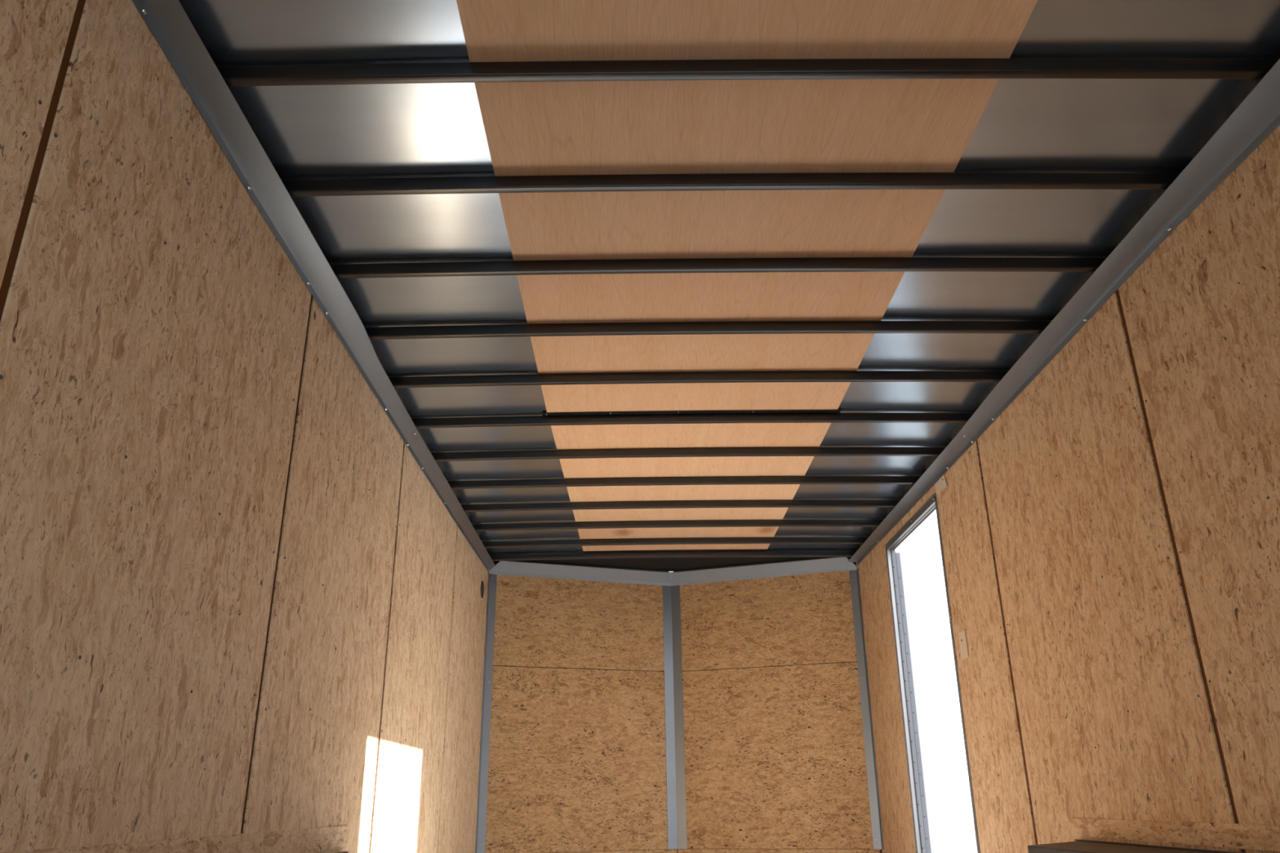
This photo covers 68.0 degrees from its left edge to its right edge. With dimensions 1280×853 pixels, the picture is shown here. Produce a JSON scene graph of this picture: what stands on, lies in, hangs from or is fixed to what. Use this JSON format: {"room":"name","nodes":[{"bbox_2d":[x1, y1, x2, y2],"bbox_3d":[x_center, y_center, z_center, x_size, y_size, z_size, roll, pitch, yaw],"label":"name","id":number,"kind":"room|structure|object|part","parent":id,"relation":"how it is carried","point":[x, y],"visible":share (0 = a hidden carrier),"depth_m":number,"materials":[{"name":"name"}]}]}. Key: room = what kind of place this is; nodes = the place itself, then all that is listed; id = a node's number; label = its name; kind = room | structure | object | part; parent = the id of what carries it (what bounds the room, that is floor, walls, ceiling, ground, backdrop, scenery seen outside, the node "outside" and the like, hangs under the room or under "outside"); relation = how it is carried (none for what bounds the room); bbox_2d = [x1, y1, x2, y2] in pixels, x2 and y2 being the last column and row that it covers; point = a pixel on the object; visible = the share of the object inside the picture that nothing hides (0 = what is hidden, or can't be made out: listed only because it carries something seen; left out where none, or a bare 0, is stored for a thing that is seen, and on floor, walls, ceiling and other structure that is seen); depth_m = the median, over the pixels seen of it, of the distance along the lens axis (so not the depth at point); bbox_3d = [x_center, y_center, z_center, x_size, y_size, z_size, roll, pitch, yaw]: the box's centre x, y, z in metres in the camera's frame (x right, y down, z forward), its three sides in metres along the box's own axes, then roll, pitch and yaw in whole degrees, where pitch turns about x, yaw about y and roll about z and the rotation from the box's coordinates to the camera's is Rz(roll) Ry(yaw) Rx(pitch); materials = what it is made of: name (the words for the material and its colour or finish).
{"room":"cargo space","nodes":[
{"label":"cargo space","id":0,"kind":"room"},
{"bbox_2d":[0,0,404,851],"bbox_3d":[-0.984,0.425,2.286,0.040,2.080,7.770,-1,-22,0],"label":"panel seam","id":1,"kind":"structure","parent":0,"point":[34,176],"depth_m":1.58,"materials":[{"name":"brown wood"}]},
{"bbox_2d":[0,0,78,288],"bbox_3d":[-0.954,-0.220,0.648,0.008,2.030,1.450,-1,-22,0],"label":"panel","id":2,"kind":"object","parent":1,"relation":"attached to","point":[34,33],"visible":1,"depth_m":1.48,"materials":[{"name":"brown wood"}]},
{"bbox_2d":[0,0,311,852],"bbox_3d":[-0.959,0.277,1.899,0.008,2.030,1.195,-1,-22,0],"label":"panel","id":3,"kind":"object","parent":1,"relation":"attached to","point":[153,323],"visible":0.95,"depth_m":1.80,"materials":[{"name":"brown wood"}]},
{"bbox_2d":[0,825,348,852],"bbox_3d":[-0.946,0.674,1.429,0.006,0.064,3.560,-1,-22,0],"label":"board","id":4,"kind":"object","parent":1,"relation":"attached to","point":[315,839],"visible":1,"depth_m":2.26,"materials":[{"name":"brown wood"}]},
{"bbox_2d":[132,0,419,443],"bbox_3d":[-0.927,-0.672,2.146,0.079,0.059,3.900,-1,-22,0],"label":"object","id":5,"kind":"object","parent":1,"relation":"attached to","point":[167,20],"visible":1,"depth_m":2.35,"materials":[{"name":"metal"}]},
{"bbox_2d":[242,296,404,852],"bbox_3d":[-0.963,0.723,3.025,0.008,2.030,1.181,-1,-22,0],"label":"panel","id":6,"kind":"object","parent":1,"relation":"attached to","point":[314,757],"visible":0.95,"depth_m":2.95,"materials":[{"name":"brown wood"}]},
{"bbox_2d":[368,442,457,852],"bbox_3d":[-0.967,1.177,4.168,0.008,2.030,1.233,-1,-22,0],"label":"panel","id":7,"kind":"object","parent":1,"relation":"attached to","point":[406,813],"visible":0.84,"depth_m":4.09,"materials":[{"name":"brown wood"}]},
{"bbox_2d":[400,433,495,571],"bbox_3d":[-0.953,0.477,5.025,0.054,0.054,2.460,-1,-22,0],"label":"flashing","id":8,"kind":"object","parent":1,"relation":"attached to","point":[418,448],"visible":1,"depth_m":4.68,"materials":[{"name":"metal"}]},
{"bbox_2d":[437,525,489,852],"bbox_3d":[-0.972,1.631,5.313,0.008,2.030,1.184,-1,-22,0],"label":"panel","id":9,"kind":"object","parent":1,"relation":"attached to","point":[457,827],"visible":0.91,"depth_m":5.24,"materials":[{"name":"brown wood"}]},
{"bbox_2d":[480,580,484,598],"bbox_3d":[-0.979,1.012,5.899,0.005,0.108,0.108,-1,-22,0],"label":"port","id":10,"kind":"object","parent":9,"relation":"attached to","point":[482,583],"visible":1,"depth_m":5.89,"materials":[{"name":"plastic"}]},
{"bbox_2d":[475,572,497,852],"bbox_3d":[-0.961,1.741,5.889,0.030,1.674,0.079,-15,-26,32],"label":"trim","id":11,"kind":"structure","parent":1,"relation":"attached to","point":[491,588],"depth_m":5.87,"materials":[{"name":"metal"}]},
{"bbox_2d":[489,556,881,852],"bbox_3d":[0.229,1.919,6.093,2.495,2.080,0.481,-1,-22,0],"label":"wall","id":12,"kind":"structure","parent":0,"point":[495,562],"depth_m":6.18,"materials":[{"name":"brown wood"}]},
{"bbox_2d":[484,666,667,852],"bbox_3d":[-0.367,2.091,6.001,1.259,1.089,0.015,7,-23,-19],"label":"panel","id":13,"kind":"object","parent":12,"relation":"attached to","point":[577,757],"visible":1,"depth_m":5.98,"materials":[{"name":"wood"}]},
{"bbox_2d":[493,574,664,671],"bbox_3d":[-0.377,1.280,6.322,1.259,0.648,0.017,7,-23,-19],"label":"panel","id":14,"kind":"object","parent":12,"relation":"attached to","point":[540,622],"visible":0.93,"depth_m":6.29,"materials":[{"name":"wood"}]},
{"bbox_2d":[488,560,671,586],"bbox_3d":[-0.374,0.989,6.392,1.281,0.079,0.072,7,-23,-19],"label":"flashing","id":15,"kind":"object","parent":14,"relation":"attached to","point":[502,567],"visible":1,"depth_m":6.39,"materials":[{"name":"metal"}]},
{"bbox_2d":[522,556,824,571],"bbox_3d":[0.216,0.911,6.362,2.385,0.004,0.503,-1,-22,0],"label":"trim","id":16,"kind":"structure","parent":12,"relation":"attached to","point":[669,564],"depth_m":6.34,"materials":[{"name":"black metal"}]},
{"bbox_2d":[662,585,687,848],"bbox_3d":[0.227,1.886,6.295,0.121,1.674,0.024,-1,-22,0],"label":"post","id":17,"kind":"object","parent":12,"relation":"attached to","point":[673,694],"visible":1,"depth_m":6.27,"materials":[{"name":"metal"}]},
{"bbox_2d":[680,562,857,671],"bbox_3d":[0.821,1.271,6.339,1.260,0.648,0.030,-8,-23,18],"label":"panel","id":18,"kind":"object","parent":12,"relation":"attached to","point":[806,619],"visible":0.86,"depth_m":6.30,"materials":[{"name":"wood"}]},
{"bbox_2d":[671,556,856,586],"bbox_3d":[0.807,0.976,6.401,1.283,0.079,0.074,-8,-23,18],"label":"flashing","id":19,"kind":"object","parent":18,"relation":"attached to","point":[840,563],"visible":1,"depth_m":6.40,"materials":[{"name":"metal"}]},
{"bbox_2d":[682,662,873,848],"bbox_3d":[0.834,2.087,6.032,1.254,1.089,0.040,-8,-23,17],"label":"panel","id":20,"kind":"object","parent":12,"relation":"attached to","point":[775,757],"visible":1,"depth_m":6.00,"materials":[{"name":"wood"}]},
{"bbox_2d":[678,848,879,852],"bbox_3d":[0.839,2.737,5.778,1.245,0.303,0.024,-7,-23,16],"label":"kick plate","id":21,"kind":"object","parent":12,"relation":"attached to","point":[680,851],"visible":1,"depth_m":5.81,"materials":[{"name":"brown wood"}]},
{"bbox_2d":[178,0,1279,572],"bbox_3d":[0.230,-0.486,2.878,2.465,0.026,8.250,-1,-22,0],"label":"ceiling","id":22,"kind":"structure","parent":0,"point":[1025,125],"depth_m":2.56,"materials":[{"name":"grey metal"}]},
{"bbox_2d":[511,560,668,572],"bbox_3d":[-0.341,0.956,6.418,1.182,0.023,0.053,7,-23,-19],"label":"rail","id":23,"kind":"object","parent":22,"relation":"attached to","point":[512,561],"visible":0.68,"depth_m":6.40,"materials":[{"name":"black metal"}]},
{"bbox_2d":[488,550,857,560],"bbox_3d":[0.218,0.826,6.101,2.401,0.047,0.040,-1,-22,0],"label":"beam","id":24,"kind":"structure","parent":22,"relation":"attached to","point":[724,553],"depth_m":6.08,"materials":[{"name":"black metal"}]},
{"bbox_2d":[481,537,868,547],"bbox_3d":[0.219,0.705,5.797,2.401,0.047,0.025,-1,-22,0],"label":"bow","id":25,"kind":"object","parent":22,"relation":"attached to","point":[707,540],"visible":0.98,"depth_m":5.79,"materials":[{"name":"black metal"}]},
{"bbox_2d":[471,519,883,531],"bbox_3d":[0.220,0.562,5.438,2.401,0.047,0.025,-1,-22,0],"label":"bow","id":26,"kind":"object","parent":22,"relation":"attached to","point":[792,522],"visible":0.94,"depth_m":5.43,"materials":[{"name":"black metal"}]},
{"bbox_2d":[460,499,900,511],"bbox_3d":[0.222,0.421,5.083,2.401,0.047,0.025,-1,-22,0],"label":"bow","id":27,"kind":"object","parent":22,"relation":"attached to","point":[749,503],"visible":0.98,"depth_m":5.07,"materials":[{"name":"black metal"}]},
{"bbox_2d":[447,475,920,488],"bbox_3d":[0.223,0.275,4.713,2.401,0.047,0.025,-1,-22,0],"label":"bow","id":28,"kind":"object","parent":22,"relation":"attached to","point":[739,480],"visible":0.98,"depth_m":4.70,"materials":[{"name":"black metal"}]},
{"bbox_2d":[431,447,945,461],"bbox_3d":[0.225,0.123,4.330,2.401,0.047,0.025,-1,-22,0],"label":"bow","id":29,"kind":"object","parent":22,"relation":"attached to","point":[705,451],"visible":0.96,"depth_m":4.32,"materials":[{"name":"black metal"}]},
{"bbox_2d":[551,422,831,552],"bbox_3d":[0.216,0.378,5.032,1.224,0.013,2.339,-1,-22,0],"label":"plywood sheet","id":30,"kind":"object","parent":22,"relation":"attached to","point":[733,434],"depth_m":4.65,"materials":[{"name":"brown wood"}]},
{"bbox_3d":[0.212,0.796,6.080,1.224,0.009,0.019,-1,-22,0],"label":"joint strip","id":31,"kind":"part","parent":30,"relation":"part of","materials":[{"name":"brown wood"}]},
{"bbox_2d":[411,413,973,428],"bbox_3d":[0.226,-0.028,3.949,2.401,0.047,0.025,-1,-22,0],"label":"bow","id":32,"kind":"object","parent":22,"relation":"attached to","point":[533,420],"visible":0.92,"depth_m":3.94,"materials":[{"name":"black metal"}]},
{"bbox_2d":[388,370,1008,388],"bbox_3d":[0.228,-0.180,3.567,2.401,0.047,0.025,-1,-22,0],"label":"bow","id":33,"kind":"object","parent":22,"relation":"attached to","point":[822,375],"visible":0.94,"depth_m":3.56,"materials":[{"name":"black metal"}]},
{"bbox_2d":[364,320,1051,339],"bbox_3d":[0.229,-0.327,3.196,2.401,0.047,0.025,-1,-22,0],"label":"bow","id":34,"kind":"object","parent":22,"relation":"attached to","point":[776,326],"visible":0.94,"depth_m":3.19,"materials":[{"name":"black metal"}]},
{"bbox_2d":[329,257,1106,278],"bbox_3d":[0.230,-0.475,2.824,2.401,0.047,0.025,-1,-22,0],"label":"bow","id":35,"kind":"object","parent":22,"relation":"attached to","point":[835,264],"visible":0.94,"depth_m":2.81,"materials":[{"name":"black metal"}]},
{"bbox_2d":[281,172,1180,196],"bbox_3d":[0.232,-0.625,2.444,2.401,0.047,0.025,-1,-22,0],"label":"bow","id":36,"kind":"object","parent":22,"relation":"attached to","point":[876,180],"visible":0.95,"depth_m":2.43,"materials":[{"name":"black metal"}]},
{"bbox_2d":[456,0,1037,415],"bbox_3d":[0.219,-0.615,2.528,1.234,0.013,3.045,-1,-22,0],"label":"plywood sheet","id":37,"kind":"object","parent":22,"relation":"attached to","point":[762,126],"depth_m":2.40,"materials":[{"name":"brown wood"}]},
{"bbox_3d":[0.213,-0.057,3.929,1.234,0.009,0.029,-1,-22,0],"label":"joint strip","id":38,"kind":"part","parent":37,"relation":"part of","materials":[{"name":"brown wood"}]},
{"bbox_2d":[216,58,1279,86],"bbox_3d":[0.233,-0.774,2.069,2.401,0.047,0.025,-1,-22,0],"label":"bow","id":39,"kind":"object","parent":22,"relation":"attached to","point":[782,68],"visible":0.96,"depth_m":2.06,"materials":[{"name":"black metal"}]},
{"bbox_2d":[673,556,838,572],"bbox_3d":[0.774,0.945,6.426,1.183,0.023,0.054,-8,-23,18],"label":"rail","id":40,"kind":"object","parent":22,"relation":"attached to","point":[824,557],"visible":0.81,"depth_m":6.41,"materials":[{"name":"black metal"}]},
{"bbox_2d":[890,288,1245,852],"bbox_3d":[1.471,0.412,2.336,0.040,2.080,7.836,-1,-22,0],"label":"wall","id":41,"kind":"structure","parent":0,"point":[1206,685],"depth_m":2.63,"materials":[{"name":"brown wood"}]},
{"bbox_2d":[848,568,884,849],"bbox_3d":[1.407,1.722,5.921,0.047,1.674,0.108,-1,-22,0],"label":"trim","id":42,"kind":"structure","parent":41,"relation":"attached to","point":[874,802],"depth_m":5.92,"materials":[{"name":"metal"}]},
{"bbox_2d":[855,520,915,852],"bbox_3d":[1.435,1.627,5.385,0.008,2.030,1.197,-1,-22,0],"label":"panel","id":43,"kind":"object","parent":41,"relation":"attached to","point":[897,825],"visible":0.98,"depth_m":5.53,"materials":[{"name":"brown wood"}]},
{"bbox_2d":[848,431,979,564],"bbox_3d":[1.387,0.462,5.093,0.075,0.034,2.360,-1,-22,0],"label":"flashing","id":44,"kind":"object","parent":41,"relation":"attached to","point":[957,446],"visible":1,"depth_m":4.78,"materials":[{"name":"metal"}]},
{"bbox_2d":[884,493,980,852],"bbox_3d":[1.469,1.561,5.138,0.083,1.891,1.965,-1,-22,0],"label":"door","id":45,"kind":"structure","parent":41,"relation":"in","point":[931,505],"depth_m":5.11,"materials":[{"name":"metal"}]},
{"bbox_2d":[901,440,1036,852],"bbox_3d":[1.440,1.179,4.255,0.008,2.030,1.219,-1,-22,0],"label":"panel","id":46,"kind":"object","parent":41,"relation":"attached to","point":[1001,793],"visible":0.98,"depth_m":3.98,"materials":[{"name":"brown wood"}]},
{"bbox_2d":[934,475,947,493],"bbox_3d":[1.423,0.278,4.490,0.008,0.065,0.162,-1,-22,0],"label":"plate","id":47,"kind":"object","parent":46,"relation":"attached to","point":[941,484],"visible":1,"depth_m":4.49,"materials":[{"name":"beige wood"}]},
{"bbox_2d":[958,630,968,659],"bbox_3d":[1.432,0.967,4.204,0.008,0.117,0.086,-1,-22,0],"label":"plate","id":48,"kind":"object","parent":46,"relation":"attached to","point":[962,635],"visible":1,"depth_m":4.20,"materials":[{"name":"beige wood"}]},
{"bbox_2d":[977,291,1241,852],"bbox_3d":[1.444,0.721,3.099,0.008,2.030,1.259,-1,-22,0],"label":"panel","id":49,"kind":"object","parent":41,"relation":"attached to","point":[1116,722],"visible":0.98,"depth_m":3.00,"materials":[{"name":"brown wood"}]},
{"bbox_2d":[955,58,1279,443],"bbox_3d":[1.391,-0.666,2.206,0.086,0.062,4.000,-1,-22,0],"label":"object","id":50,"kind":"object","parent":41,"relation":"attached to","point":[1258,115],"visible":1,"depth_m":2.59,"materials":[{"name":"metal"}]},
{"bbox_2d":[1069,817,1279,851],"bbox_3d":[1.451,0.668,1.483,0.006,0.056,3.640,-1,-22,0],"label":"board","id":51,"kind":"object","parent":41,"relation":"attached to","point":[1238,836],"visible":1,"depth_m":2.51,"materials":[{"name":"brown wood"}]},
{"bbox_2d":[1118,124,1279,852],"bbox_3d":[1.451,-0.016,1.243,0.008,2.030,2.688,-1,-22,0],"label":"panel","id":52,"kind":"object","parent":41,"relation":"attached to","point":[1202,312],"visible":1,"depth_m":2.33,"materials":[{"name":"brown wood"}]},
{"bbox_3d":[0.251,1.488,2.106,2.515,0.060,8.210,-1,-22,0],"label":"floor","id":53,"kind":"structure","parent":0,"visible":0},
{"bbox_2d":[1027,839,1242,852],"bbox_3d":[1.315,0.914,1.391,0.272,0.450,3.550,-1,-22,0],"label":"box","id":54,"kind":"object","parent":53,"relation":"on","point":[1081,846],"visible":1,"depth_m":2.66,"materials":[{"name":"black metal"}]},
{"label":"outside","id":55,"kind":"structure","parent":0,"visible":0},
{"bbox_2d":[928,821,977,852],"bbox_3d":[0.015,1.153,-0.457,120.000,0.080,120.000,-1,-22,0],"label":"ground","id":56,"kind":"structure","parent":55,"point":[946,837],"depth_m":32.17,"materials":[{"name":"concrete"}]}
]}

